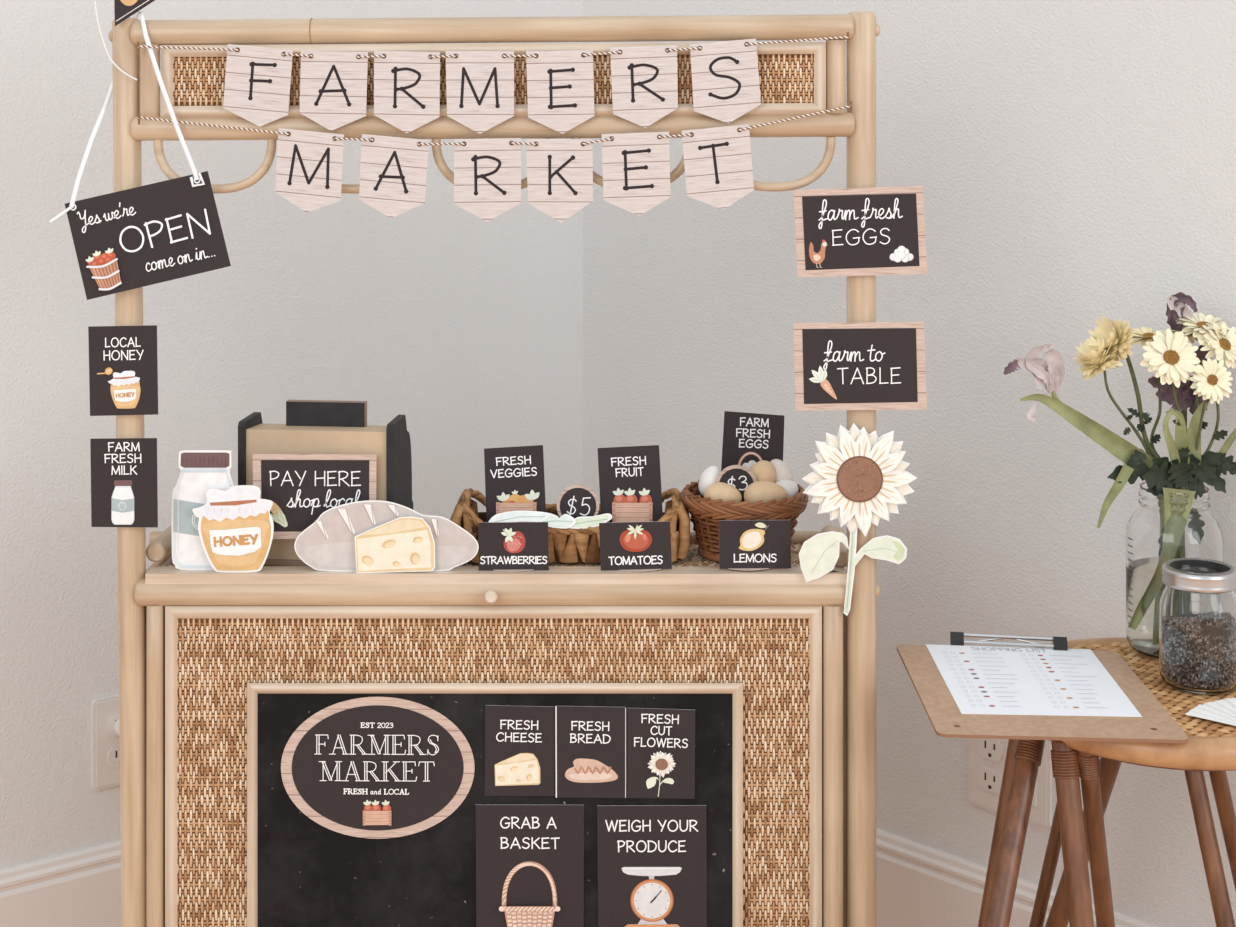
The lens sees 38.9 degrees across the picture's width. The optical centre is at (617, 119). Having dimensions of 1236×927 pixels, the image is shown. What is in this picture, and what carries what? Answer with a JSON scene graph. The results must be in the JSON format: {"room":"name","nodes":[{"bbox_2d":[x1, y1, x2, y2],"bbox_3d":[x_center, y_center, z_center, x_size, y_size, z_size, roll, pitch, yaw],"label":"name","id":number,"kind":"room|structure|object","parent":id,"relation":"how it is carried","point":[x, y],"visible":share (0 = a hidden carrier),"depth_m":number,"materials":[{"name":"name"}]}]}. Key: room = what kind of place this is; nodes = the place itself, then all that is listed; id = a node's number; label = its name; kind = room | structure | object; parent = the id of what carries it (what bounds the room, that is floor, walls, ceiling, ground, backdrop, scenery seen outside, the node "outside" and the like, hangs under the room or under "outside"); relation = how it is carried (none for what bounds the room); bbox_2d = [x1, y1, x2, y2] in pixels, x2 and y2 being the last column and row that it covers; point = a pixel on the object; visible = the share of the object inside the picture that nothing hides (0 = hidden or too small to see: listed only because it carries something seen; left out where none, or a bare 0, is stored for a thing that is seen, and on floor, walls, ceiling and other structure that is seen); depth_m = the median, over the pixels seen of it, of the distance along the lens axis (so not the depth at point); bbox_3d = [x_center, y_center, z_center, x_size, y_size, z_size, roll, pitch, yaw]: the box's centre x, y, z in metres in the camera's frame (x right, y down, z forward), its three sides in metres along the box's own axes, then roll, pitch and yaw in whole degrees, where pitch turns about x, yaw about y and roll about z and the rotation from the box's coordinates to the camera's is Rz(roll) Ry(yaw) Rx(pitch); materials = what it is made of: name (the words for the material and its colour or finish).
{"room":"children's playroom","nodes":[
{"label":"children's playroom","id":0,"kind":"room"},
{"bbox_2d":[0,0,582,869],"bbox_3d":[-1.092,-0.265,1.971,2.720,2.630,0.120,0,0,-36],"label":"wall","id":1,"kind":"structure","parent":0,"point":[445,318],"depth_m":2.29,"materials":[{"name":"white paint"}]},
{"bbox_2d":[0,840,120,926],"bbox_3d":[-1.101,0.984,1.881,2.600,0.133,0.014,0,0,-36],"label":"baseboard","id":2,"kind":"structure","parent":1,"relation":"attached to","point":[80,888],"depth_m":2.18,"materials":[{"name":"white paint"}]},
{"bbox_2d":[92,695,119,790],"bbox_3d":[-0.633,0.788,2.225,0.070,0.114,0.008,0,0,-36],"label":"wall outlet","id":3,"kind":"object","parent":1,"relation":"attached to","point":[105,711],"visible":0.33,"depth_m":2.21,"materials":[{"name":"white plastic"}]},
{"bbox_2d":[108,716,118,737],"bbox_3d":[-0.631,0.769,2.223,0.034,0.026,0.002,0,0,-36],"label":"receptacle","id":4,"kind":"object","parent":3,"relation":"attached to","point":[111,719],"depth_m":2.22,"materials":[{"name":"white plastic"}]},
{"bbox_2d":[108,746,119,767],"bbox_3d":[-0.631,0.808,2.223,0.034,0.026,0.002,0,0,-36],"label":"receptacle","id":5,"kind":"object","parent":3,"relation":"attached to","point":[113,751],"depth_m":2.22,"materials":[{"name":"white plastic"}]},
{"bbox_2d":[113,719,118,735],"bbox_3d":[-0.618,0.769,2.204,0.023,0.023,0.045,0,0,-36],"label":"plug","id":6,"kind":"object","parent":3,"relation":"attached to","point":[116,724],"visible":0.13,"depth_m":2.21,"materials":[{"name":"white plastic"}]},
{"bbox_2d":[583,0,1235,926],"bbox_3d":[1.083,-0.265,1.608,3.320,2.630,0.120,0,0,45],"label":"wall","id":7,"kind":"structure","parent":0,"point":[1074,161],"depth_m":2.15,"materials":[{"name":"white paint"}]},
{"bbox_2d":[967,738,1051,828],"bbox_3d":[0.473,0.787,2.123,0.116,0.114,0.009,0,0,45],"label":"wall outlet","id":8,"kind":"object","parent":7,"relation":"attached to","point":[986,758],"visible":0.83,"depth_m":2.13,"materials":[{"name":"white plastic"}]},
{"bbox_2d":[978,768,1001,793],"bbox_3d":[0.455,0.807,2.137,0.034,0.026,0.002,0,0,45],"label":"receptacle","id":9,"kind":"object","parent":8,"relation":"attached to","point":[989,779],"depth_m":2.14,"materials":[{"name":"grey plastic"}]},
{"bbox_2d":[978,739,1002,761],"bbox_3d":[0.455,0.768,2.137,0.034,0.026,0.002,0,0,45],"label":"receptacle","id":10,"kind":"object","parent":8,"relation":"attached to","point":[989,750],"depth_m":2.14,"materials":[{"name":"grey plastic"}]},
{"bbox_2d":[1032,779,1036,806],"bbox_3d":[0.488,0.787,2.103,0.033,0.066,0.003,0,0,45],"label":"rocker switch","id":11,"kind":"object","parent":8,"relation":"attached to","point":[1034,802],"depth_m":2.09,"materials":[{"name":"white plastic"}]},
{"bbox_2d":[876,828,1156,926],"bbox_3d":[1.078,0.984,1.518,3.200,0.133,0.014,0,0,45],"label":"baseboard","id":12,"kind":"structure","parent":7,"relation":"attached to","point":[918,885],"depth_m":2.19,"materials":[{"name":"white paint"}]},
{"bbox_3d":[0.300,1.075,0.225,5.800,0.050,5.450,0,0,0],"label":"floor","id":13,"kind":"structure","parent":0,"visible":0},
{"bbox_2d":[108,11,879,926],"bbox_3d":[-0.125,0.470,1.829,0.784,1.160,0.176,0,0,0],"label":"stand","id":14,"kind":"object","parent":13,"relation":"on","point":[218,671],"visible":0.61,"depth_m":1.76,"materials":[{"name":"wood"}]},
{"bbox_2d":[94,1,136,80],"bbox_3d":[-0.504,-0.080,1.758,0.044,0.080,0.003,0,0,0],"label":"cord","id":15,"kind":"object","parent":14,"relation":"attached to","point":[112,61],"visible":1,"depth_m":1.76,"materials":[{"name":"white fabric"}]},
{"bbox_2d":[88,325,157,415],"bbox_3d":[-0.496,0.252,1.756,0.069,0.090,0.002,-1,0,0],"label":"card","id":16,"kind":"object","parent":14,"relation":"attached to","point":[123,360],"visible":1,"depth_m":1.76,"materials":[{"name":"black paper"}]},
{"bbox_2d":[97,367,112,374],"bbox_3d":[-0.515,0.252,1.755,0.016,0.007,0.001,-1,0,0],"label":"picture","id":17,"kind":"object","parent":16,"relation":"attached to","point":[100,370],"depth_m":1.76},
{"bbox_2d":[108,371,139,408],"bbox_3d":[-0.495,0.271,1.755,0.033,0.038,0.001,-1,0,0],"label":"picture","id":18,"kind":"object","parent":16,"relation":"attached to","point":[123,386],"depth_m":1.76},
{"bbox_2d":[90,438,157,526],"bbox_3d":[-0.495,0.364,1.756,0.067,0.090,0.002,-1,0,0],"label":"card","id":19,"kind":"object","parent":14,"relation":"attached to","point":[124,471],"visible":1,"depth_m":1.76,"materials":[{"name":"black paper"}]},
{"bbox_2d":[111,480,133,524],"bbox_3d":[-0.497,0.384,1.756,0.023,0.045,0.001,-1,0,0],"label":"picture","id":20,"kind":"object","parent":19,"relation":"attached to","point":[122,491],"depth_m":1.76},
{"bbox_2d":[114,0,154,25],"bbox_3d":[-0.462,-0.146,1.756,0.092,0.105,0.001,0,0,0],"label":"card","id":21,"kind":"object","parent":14,"relation":"attached to","point":[123,9],"visible":1,"depth_m":1.75,"materials":[{"name":"black paper"}]},
{"bbox_2d":[114,0,148,20],"bbox_3d":[-0.463,-0.143,1.755,0.088,0.088,0.001,0,0,0],"label":"picture","id":22,"kind":"object","parent":21,"relation":"attached to","point":[123,9],"depth_m":1.76},
{"bbox_2d":[49,11,230,299],"bbox_3d":[-0.476,0.034,1.770,0.181,0.291,0.054,0,0,0],"label":"sign","id":23,"kind":"object","parent":14,"relation":"hanging from","point":[133,238],"visible":1,"depth_m":1.75,"materials":[{"name":"black paper"}]},
{"bbox_2d":[86,248,121,290],"bbox_3d":[-0.512,0.149,1.744,0.033,0.042,0.002,-13,0,0],"label":"picture","id":24,"kind":"object","parent":23,"relation":"attached to","point":[103,265],"depth_m":1.75},
{"bbox_2d":[171,450,233,569],"bbox_3d":[-0.420,0.396,1.776,0.067,0.122,0.002,0,0,0],"label":"cutout","id":25,"kind":"object","parent":14,"relation":"on","point":[202,471],"visible":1,"depth_m":1.78,"materials":[{"name":"white paper"}]},
{"bbox_2d":[192,485,273,571],"bbox_3d":[-0.389,0.413,1.768,0.082,0.088,0.002,0,0,0],"label":"cutout","id":26,"kind":"object","parent":14,"relation":"on","point":[236,526],"visible":1,"depth_m":1.77,"materials":[{"name":"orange paper"}]},
{"bbox_2d":[238,400,412,565],"bbox_3d":[-0.307,0.378,1.846,0.164,0.164,0.092,0,0,6],"label":"cash register","id":27,"kind":"object","parent":14,"relation":"on","point":[311,426],"visible":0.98,"depth_m":1.81,"materials":[{"name":"brown wood"}]},
{"bbox_2d":[253,454,376,538],"bbox_3d":[-0.310,0.385,1.788,0.127,0.087,0.005,0,0,0],"label":"sign","id":28,"kind":"object","parent":27,"relation":"attached to","point":[300,487],"visible":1,"depth_m":1.79,"materials":[{"name":"black paper"}]},
{"bbox_2d":[270,502,287,526],"bbox_3d":[-0.347,0.402,1.787,0.021,0.027,0.001,0,0,0],"label":"picture","id":29,"kind":"object","parent":28,"relation":"attached to","point":[279,510],"depth_m":1.79},
{"bbox_2d":[281,697,474,838],"bbox_3d":[-0.241,0.651,1.755,0.195,0.143,0.006,0,0,0],"label":"oval sign","id":30,"kind":"object","parent":14,"relation":"attached to","point":[365,767],"visible":1,"depth_m":1.76,"materials":[{"name":"black"}]},
{"bbox_2d":[363,800,390,825],"bbox_3d":[-0.242,0.695,1.756,0.029,0.026,0.001,0,0,0],"label":"picture","id":31,"kind":"object","parent":30,"relation":"attached to","point":[375,812],"depth_m":1.76},
{"bbox_2d":[294,500,478,570],"bbox_3d":[-0.234,0.421,1.772,0.187,0.072,0.002,0,0,0],"label":"cutout","id":32,"kind":"object","parent":14,"relation":"on","point":[328,544],"visible":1,"depth_m":1.77,"materials":[{"name":"white paper"}]},
{"bbox_2d":[355,516,434,572],"bbox_3d":[-0.225,0.429,1.765,0.081,0.057,0.002,0,0,0],"label":"cutout","id":33,"kind":"object","parent":14,"relation":"on","point":[401,544],"visible":1,"depth_m":1.76,"materials":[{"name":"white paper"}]},
{"bbox_2d":[137,32,848,133],"bbox_3d":[-0.125,-0.037,1.752,0.713,0.102,0.006,0,0,0],"label":"garland","id":34,"kind":"object","parent":14,"relation":"hanging from","point":[725,74],"visible":1,"depth_m":1.75,"materials":[{"name":"white paper"}]},
{"bbox_2d":[138,101,851,222],"bbox_3d":[-0.123,0.042,1.752,0.715,0.122,0.006,0,0,0],"label":"garland","id":35,"kind":"object","parent":14,"relation":"hanging from","point":[717,160],"visible":1,"depth_m":1.75,"materials":[{"name":"white paper"}]},
{"bbox_2d":[169,543,835,565],"bbox_3d":[-0.121,0.465,1.847,0.698,0.009,0.116,0,0,0],"label":"shelf","id":36,"kind":"object","parent":14,"relation":"attached to","point":[693,557],"depth_m":1.83,"materials":[{"name":"wood"}]},
{"bbox_2d":[478,522,548,571],"bbox_3d":[-0.106,0.432,1.782,0.071,0.049,0.029,0,0,0],"label":"card","id":37,"kind":"object","parent":14,"relation":"on","point":[503,546],"visible":1,"depth_m":1.77,"materials":[{"name":"black paper"}]},
{"bbox_2d":[501,528,525,552],"bbox_3d":[-0.106,0.426,1.774,0.025,0.026,0.001,0,0,0],"label":"picture","id":38,"kind":"object","parent":37,"relation":"on","point":[513,540],"depth_m":1.77},
{"bbox_2d":[485,705,553,795],"bbox_3d":[-0.099,0.634,1.757,0.071,0.091,0.002,1,0,0],"label":"card","id":39,"kind":"object","parent":14,"relation":"attached to","point":[519,740],"visible":1,"depth_m":1.76,"materials":[{"name":"black paper"}]},
{"bbox_2d":[495,753,539,785],"bbox_3d":[-0.101,0.652,1.757,0.046,0.034,0.001,1,0,0],"label":"picture","id":40,"kind":"object","parent":39,"relation":"attached to","point":[511,769],"depth_m":1.76},
{"bbox_2d":[476,805,583,926],"bbox_3d":[-0.089,0.765,1.754,0.109,0.154,0.008,0,0,0],"label":"card","id":41,"kind":"object","parent":14,"relation":"attached to","point":[530,858],"visible":1,"depth_m":1.76,"materials":[{"name":"black paper"}]},
{"bbox_2d":[499,861,559,926],"bbox_3d":[-0.088,0.791,1.754,0.062,0.093,0.007,0,0,0],"label":"picture","id":42,"kind":"object","parent":41,"relation":"attached to","point":[529,891],"depth_m":1.76},
{"bbox_2d":[450,488,689,562],"bbox_3d":[-0.050,0.426,1.848,0.250,0.064,0.088,0,0,0],"label":"basket","id":43,"kind":"object","parent":14,"relation":"on","point":[568,545],"visible":0.44,"depth_m":1.81,"materials":[{"name":"brown wicker"}]},
{"bbox_2d":[484,445,545,521],"bbox_3d":[-0.107,0.389,1.831,0.066,0.097,0.002,0,0,0],"label":"card","id":44,"kind":"object","parent":43,"relation":"in","point":[514,476],"visible":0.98,"depth_m":1.83,"materials":[{"name":"black paper"}]},
{"bbox_2d":[496,490,539,513],"bbox_3d":[-0.105,0.405,1.831,0.047,0.036,0.001,-3,0,0],"label":"picture","id":45,"kind":"object","parent":44,"relation":"attached to","point":[506,500],"depth_m":1.83},
{"bbox_2d":[489,511,558,521],"bbox_3d":[-0.098,0.412,1.813,0.074,0.013,0.011,0,0,-9],"label":"cutout","id":46,"kind":"object","parent":43,"relation":"in","point":[511,516],"visible":0.77,"depth_m":1.81,"materials":[{"name":"white paper"}]},
{"bbox_2d":[540,514,575,528],"bbox_3d":[-0.062,0.415,1.810,0.038,0.014,0.008,0,0,4],"label":"cutout","id":47,"kind":"object","parent":43,"relation":"in","point":[565,521],"visible":0.89,"depth_m":1.81,"materials":[{"name":"white paper"}]},
{"bbox_2d":[543,515,572,526],"bbox_3d":[-0.062,0.414,1.810,0.032,0.013,0.001,5,-30,5],"label":"picture","id":48,"kind":"object","parent":47,"relation":"on","point":[565,521],"depth_m":1.81},
{"bbox_2d":[557,485,598,518],"bbox_3d":[-0.042,0.403,1.826,0.044,0.044,0.002,0,0,0],"label":"price tag","id":49,"kind":"object","parent":43,"relation":"in","point":[575,501],"visible":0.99,"depth_m":1.83,"materials":[{"name":"black paper"}]},
{"bbox_2d":[571,513,611,528],"bbox_3d":[-0.029,0.416,1.813,0.048,0.014,0.008,0,0,-10],"label":"cutout","id":50,"kind":"object","parent":43,"relation":"in","point":[583,522],"visible":0.97,"depth_m":1.81,"materials":[{"name":"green paper"}]},
{"bbox_2d":[573,515,608,526],"bbox_3d":[-0.030,0.416,1.812,0.042,0.011,0.001,-4,-33,-11],"label":"picture","id":51,"kind":"object","parent":50,"relation":"on","point":[586,521],"depth_m":1.81},
{"bbox_2d":[598,445,662,522],"bbox_3d":[0.013,0.389,1.831,0.070,0.097,0.002,0,0,0],"label":"card","id":52,"kind":"object","parent":43,"relation":"in","point":[629,476],"visible":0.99,"depth_m":1.83,"materials":[{"name":"black paper"}]},
{"bbox_2d":[612,488,652,522],"bbox_3d":[0.015,0.403,1.831,0.043,0.038,0.001,-3,0,0],"label":"picture","id":53,"kind":"object","parent":52,"relation":"attached to","point":[628,504],"depth_m":1.83},
{"bbox_2d":[555,706,625,797],"bbox_3d":[-0.027,0.635,1.757,0.072,0.092,0.002,1,0,0],"label":"card","id":54,"kind":"object","parent":14,"relation":"attached to","point":[590,741],"visible":1,"depth_m":1.76,"materials":[{"name":"black paper"}]},
{"bbox_2d":[565,759,617,782],"bbox_3d":[-0.026,0.653,1.757,0.053,0.024,0.001,1,0,0],"label":"picture","id":55,"kind":"object","parent":54,"relation":"attached to","point":[576,770],"depth_m":1.76},
{"bbox_2d":[599,521,671,571],"bbox_3d":[0.018,0.432,1.782,0.073,0.049,0.029,-1,0,0],"label":"card","id":56,"kind":"object","parent":14,"relation":"on","point":[624,546],"visible":1,"depth_m":1.77,"materials":[{"name":"black paper"}]},
{"bbox_2d":[620,525,651,551],"bbox_3d":[0.018,0.424,1.774,0.033,0.028,0.001,-1,0,0],"label":"picture","id":57,"kind":"object","parent":56,"relation":"on","point":[633,538],"depth_m":1.77},
{"bbox_2d":[597,805,706,926],"bbox_3d":[0.034,0.765,1.757,0.110,0.153,0.002,0,0,0],"label":"card","id":58,"kind":"object","parent":14,"relation":"attached to","point":[652,859],"visible":1,"depth_m":1.76,"materials":[{"name":"black paper"}]},
{"bbox_2d":[622,867,681,926],"bbox_3d":[0.034,0.793,1.757,0.061,0.086,0.001,0,0,0],"label":"picture","id":59,"kind":"object","parent":58,"relation":"attached to","point":[651,896],"depth_m":1.76},
{"bbox_2d":[627,708,694,798],"bbox_3d":[0.043,0.637,1.756,0.070,0.090,0.004,1,0,0],"label":"card","id":60,"kind":"object","parent":14,"relation":"attached to","point":[660,742],"visible":1,"depth_m":1.76,"materials":[{"name":"black paper"}]},
{"bbox_2d":[646,751,675,796],"bbox_3d":[0.043,0.656,1.756,0.030,0.047,0.003,2,0,0],"label":"picture","id":61,"kind":"object","parent":60,"relation":"attached to","point":[660,765],"depth_m":1.76},
{"bbox_2d":[680,480,808,561],"bbox_3d":[0.133,0.424,1.852,0.137,0.071,0.137,0,0,8],"label":"basket","id":62,"kind":"object","parent":14,"relation":"on","point":[706,513],"visible":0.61,"depth_m":1.81,"materials":[{"name":"brown wicker"}]},
{"bbox_2d":[698,466,720,496],"bbox_3d":[0.098,0.384,1.855,0.026,0.034,0.025,0,0,0],"label":"egg","id":63,"kind":"object","parent":62,"relation":"in","point":[709,476],"visible":0.64,"depth_m":1.85,"materials":[{"name":"white food"}]},
{"bbox_2d":[704,482,741,502],"bbox_3d":[0.110,0.394,1.832,0.040,0.030,0.030,0,0,0],"label":"egg","id":64,"kind":"object","parent":62,"relation":"in","point":[719,490],"visible":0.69,"depth_m":1.82,"materials":[{"name":"beige wood"}]},
{"bbox_2d":[716,465,756,501],"bbox_3d":[0.124,0.384,1.838,0.044,0.044,0.002,0,0,0],"label":"price tag","id":65,"kind":"object","parent":62,"relation":"in","point":[740,477],"visible":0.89,"depth_m":1.84,"materials":[{"name":"black"}]},
{"bbox_2d":[721,411,783,470],"bbox_3d":[0.144,0.357,1.883,0.069,0.087,0.003,0,0,0],"label":"card","id":66,"kind":"object","parent":62,"relation":"in","point":[749,439],"visible":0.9,"depth_m":1.88,"materials":[{"name":"black paper"}]},
{"bbox_2d":[738,452,761,468],"bbox_3d":[0.143,0.376,1.883,0.030,0.037,0.002,0,0,0],"label":"picture","id":67,"kind":"object","parent":66,"relation":"attached to","point":[746,459],"depth_m":1.88},
{"bbox_2d":[750,460,775,482],"bbox_3d":[0.152,0.379,1.860,0.031,0.033,0.030,0,0,0],"label":"egg","id":68,"kind":"object","parent":62,"relation":"in","point":[763,470],"visible":0.52,"depth_m":1.85,"materials":[{"name":"beige wood"}]},
{"bbox_2d":[744,481,786,502],"bbox_3d":[0.154,0.394,1.832,0.045,0.032,0.032,0,0,0],"label":"egg","id":69,"kind":"object","parent":62,"relation":"in","point":[766,491],"visible":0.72,"depth_m":1.82,"materials":[{"name":"beige wood"}]},
{"bbox_2d":[770,459,792,482],"bbox_3d":[0.173,0.381,1.872,0.029,0.036,0.028,0,0,0],"label":"egg","id":70,"kind":"object","parent":62,"relation":"in","point":[783,472],"visible":0.54,"depth_m":1.86,"materials":[{"name":"white food"}]},
{"bbox_2d":[776,480,797,498],"bbox_3d":[0.174,0.396,1.849,0.034,0.030,0.031,0,0,0],"label":"egg","id":71,"kind":"object","parent":62,"relation":"in","point":[791,487],"visible":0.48,"depth_m":1.84,"materials":[{"name":"white food"}]},
{"bbox_2d":[719,520,790,570],"bbox_3d":[0.139,0.430,1.782,0.073,0.049,0.029,0,0,0],"label":"card","id":72,"kind":"object","parent":14,"relation":"on","point":[748,545],"visible":1,"depth_m":1.77,"materials":[{"name":"black paper"}]},
{"bbox_2d":[739,522,768,550],"bbox_3d":[0.138,0.422,1.774,0.031,0.029,0.001,0,0,0],"label":"picture","id":73,"kind":"object","parent":72,"relation":"on","point":[753,536],"depth_m":1.77},
{"bbox_2d":[799,423,916,615],"bbox_3d":[0.241,0.401,1.750,0.119,0.194,0.010,0,0,0],"label":"cutout","id":74,"kind":"object","parent":14,"relation":"attached to","point":[859,477],"visible":1,"depth_m":1.75,"materials":[{"name":"white paper"}]},
{"bbox_2d":[793,322,926,410],"bbox_3d":[0.243,0.247,1.756,0.133,0.088,0.002,0,0,0],"label":"table sign","id":75,"kind":"object","parent":14,"relation":"attached to","point":[852,365],"visible":1,"depth_m":1.76,"materials":[{"name":"black"}]},
{"bbox_2d":[809,366,836,398],"bbox_3d":[0.205,0.263,1.755,0.028,0.034,0.001,0,0,0],"label":"picture","id":76,"kind":"object","parent":75,"relation":"attached to","point":[822,379],"depth_m":1.76},
{"bbox_2d":[793,186,927,276],"bbox_3d":[0.243,0.112,1.756,0.132,0.088,0.002,-2,0,0],"label":"sign","id":77,"kind":"object","parent":14,"relation":"attached to","point":[875,230],"visible":1,"depth_m":1.76,"materials":[{"name":"black"}]},
{"bbox_2d":[809,240,826,267],"bbox_3d":[0.201,0.134,1.755,0.019,0.028,0.001,-2,0,0],"label":"picture","id":78,"kind":"object","parent":77,"relation":"attached to","point":[817,248],"depth_m":1.76},
{"bbox_2d":[890,246,913,261],"bbox_3d":[0.284,0.135,1.755,0.024,0.017,0.001,-2,0,0],"label":"picture","id":79,"kind":"object","parent":77,"relation":"attached to","point":[897,253],"depth_m":1.76},
{"bbox_2d":[978,638,1235,926],"bbox_3d":[0.486,0.808,1.635,0.384,0.492,0.580,0,0,17],"label":"side table","id":80,"kind":"object","parent":13,"relation":"on","point":[1210,746],"visible":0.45,"depth_m":1.64,"materials":[{"name":"wood"}]},
{"bbox_2d":[897,632,1187,742],"bbox_3d":[0.406,0.553,1.724,0.232,0.016,0.298,0,0,0],"label":"clipboard","id":81,"kind":"object","parent":80,"relation":"on","point":[1156,725],"visible":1,"depth_m":1.64,"materials":[{"name":"brown wood"}]},
{"bbox_2d":[926,644,1141,716],"bbox_3d":[0.410,0.557,1.746,0.175,0.001,0.224,0,0,0],"label":"sheet","id":82,"kind":"object","parent":81,"relation":"attached to","point":[980,679],"visible":1,"depth_m":1.73,"materials":[{"name":"white paper"}]},
{"bbox_2d":[1126,482,1222,658],"bbox_3d":[0.588,0.475,1.853,0.099,0.173,0.098,0,0,0],"label":"flower vase","id":83,"kind":"object","parent":80,"relation":"on","point":[1150,544],"visible":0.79,"depth_m":1.82,"materials":[{"name":"clear glass"}]},
{"bbox_2d":[1003,344,1153,527],"bbox_3d":[0.493,0.393,1.835,0.186,0.321,0.024,0,0,-7],"label":"flower","id":84,"kind":"object","parent":83,"relation":"in","point":[1048,376],"visible":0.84,"depth_m":1.83,"materials":[{"name":"purple plant"}]},
{"bbox_2d":[1073,335,1154,484],"bbox_3d":[0.533,0.389,1.843,0.105,0.328,0.052,0,0,0],"label":"chrysanthemum","id":85,"kind":"object","parent":83,"relation":"in","point":[1097,363],"visible":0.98,"depth_m":1.84,"materials":[{"name":"yellow plant"}]},
{"bbox_2d":[1086,316,1159,458],"bbox_3d":[0.543,0.380,1.850,0.094,0.347,0.053,0,0,0],"label":"chrysanthemum","id":86,"kind":"object","parent":83,"relation":"in","point":[1117,332],"visible":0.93,"depth_m":1.85,"materials":[{"name":"yellow plant"}]},
{"bbox_2d":[1130,327,1165,457],"bbox_3d":[0.569,0.389,1.871,0.053,0.330,0.050,0,0,0],"label":"chrysanthemum","id":87,"kind":"object","parent":83,"relation":"in","point":[1143,335],"visible":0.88,"depth_m":1.87,"materials":[{"name":"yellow plant"}]},
{"bbox_2d":[1128,487,1195,629],"bbox_3d":[0.566,0.457,1.821,0.068,0.152,0.013,0,0,5],"label":"iris leaf","id":88,"kind":"object","parent":83,"relation":"in","point":[1137,616],"visible":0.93,"depth_m":1.82,"materials":[{"name":"green plant"}]},
{"bbox_2d":[1140,329,1200,458],"bbox_3d":[0.577,0.387,1.831,0.062,0.334,0.041,0,0,0],"label":"chrysanthemum","id":89,"kind":"object","parent":83,"relation":"in","point":[1171,356],"visible":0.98,"depth_m":1.83,"materials":[{"name":"beige plant"}]},
{"bbox_2d":[1166,292,1197,425],"bbox_3d":[0.602,0.369,1.876,0.031,0.370,0.023,0,0,-17],"label":"iris","id":90,"kind":"object","parent":83,"relation":"in","point":[1176,307],"visible":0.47,"depth_m":1.88,"materials":[{"name":"purple plant"}]},
{"bbox_2d":[1170,329,1197,420],"bbox_3d":[0.609,0.388,1.881,0.047,0.331,0.043,0,0,0],"label":"chrysanthemum","id":91,"kind":"object","parent":83,"relation":"in","point":[1190,336],"visible":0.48,"depth_m":1.87,"materials":[{"name":"yellow plant"}]},
{"bbox_2d":[1142,451,1235,499],"bbox_3d":[0.595,0.451,1.836,0.101,0.205,0.040,0,0,-21],"label":"leaf sprig","id":92,"kind":"object","parent":83,"relation":"in","point":[1165,474],"visible":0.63,"depth_m":1.83,"materials":[{"name":"green plant"}]},
{"bbox_2d":[1148,345,1235,489],"bbox_3d":[0.614,0.395,1.854,0.092,0.317,0.043,0,0,-4],"label":"iris","id":93,"kind":"object","parent":83,"relation":"in","point":[1186,398],"visible":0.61,"depth_m":1.85,"materials":[{"name":"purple plant"}]},
{"bbox_2d":[1175,358,1232,492],"bbox_3d":[0.611,0.401,1.828,0.056,0.306,0.034,0,0,33],"label":"chrysanthemum","id":94,"kind":"object","parent":83,"relation":"in","point":[1213,383],"visible":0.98,"depth_m":1.82,"materials":[{"name":"beige plant"}]},
{"bbox_2d":[1177,313,1230,429],"bbox_3d":[0.626,0.381,1.869,0.056,0.345,0.059,0,0,28],"label":"chrysanthemum","id":95,"kind":"object","parent":83,"relation":"in","point":[1195,326],"visible":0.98,"depth_m":1.86,"materials":[{"name":"beige plant"}]},
{"bbox_2d":[1197,322,1235,474],"bbox_3d":[0.633,0.384,1.847,0.070,0.339,0.037,0,0,-21],"label":"chrysanthemum","id":96,"kind":"object","parent":83,"relation":"in","point":[1223,347],"visible":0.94,"depth_m":1.84,"materials":[{"name":"beige plant"}]},
{"bbox_2d":[1159,558,1235,693],"bbox_3d":[0.579,0.503,1.742,0.078,0.118,0.078,0,0,0],"label":"jar","id":97,"kind":"object","parent":80,"relation":"on","point":[1197,601],"visible":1,"depth_m":1.71,"materials":[{"name":"clear glass"}]},
{"bbox_2d":[1185,704,1235,725],"bbox_3d":[0.572,0.560,1.643,0.066,0.001,0.036,0,0,40],"label":"paper card","id":98,"kind":"object","parent":80,"relation":"on","point":[1190,713],"visible":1,"depth_m":1.64,"materials":[{"name":"white paper"}]},
{"bbox_2d":[1190,702,1235,722],"bbox_3d":[0.577,0.560,1.646,0.036,0.001,0.066,0,0,-41],"label":"paper card","id":99,"kind":"object","parent":98,"relation":"on","point":[1198,710],"visible":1,"depth_m":1.65,"materials":[{"name":"white paper"}]},
{"bbox_2d":[1196,704,1235,720],"bbox_3d":[0.584,0.559,1.648,0.036,0.001,0.066,0,0,-32],"label":"paper card","id":100,"kind":"object","parent":99,"relation":"on","point":[1204,707],"visible":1,"depth_m":1.65,"materials":[{"name":"white paper"}]},
{"bbox_2d":[1205,702,1235,716],"bbox_3d":[0.590,0.558,1.649,0.036,0.001,0.066,0,0,-23],"label":"paper card","id":101,"kind":"object","parent":100,"relation":"on","point":[1215,705],"visible":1,"depth_m":1.66,"materials":[{"name":"white paper"}]},
{"bbox_2d":[1215,700,1235,712],"bbox_3d":[0.597,0.557,1.650,0.036,0.001,0.066,0,0,-14],"label":"paper card","id":102,"kind":"object","parent":101,"relation":"on","point":[1225,703],"visible":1,"depth_m":1.67,"materials":[{"name":"white paper"}]},
{"bbox_2d":[1225,698,1235,706],"bbox_3d":[0.604,0.556,1.650,0.036,0.001,0.066,0,0,-5],"label":"paper card","id":103,"kind":"object","parent":102,"relation":"on","point":[1232,701],"visible":1,"depth_m":1.68,"materials":[{"name":"white paper"}]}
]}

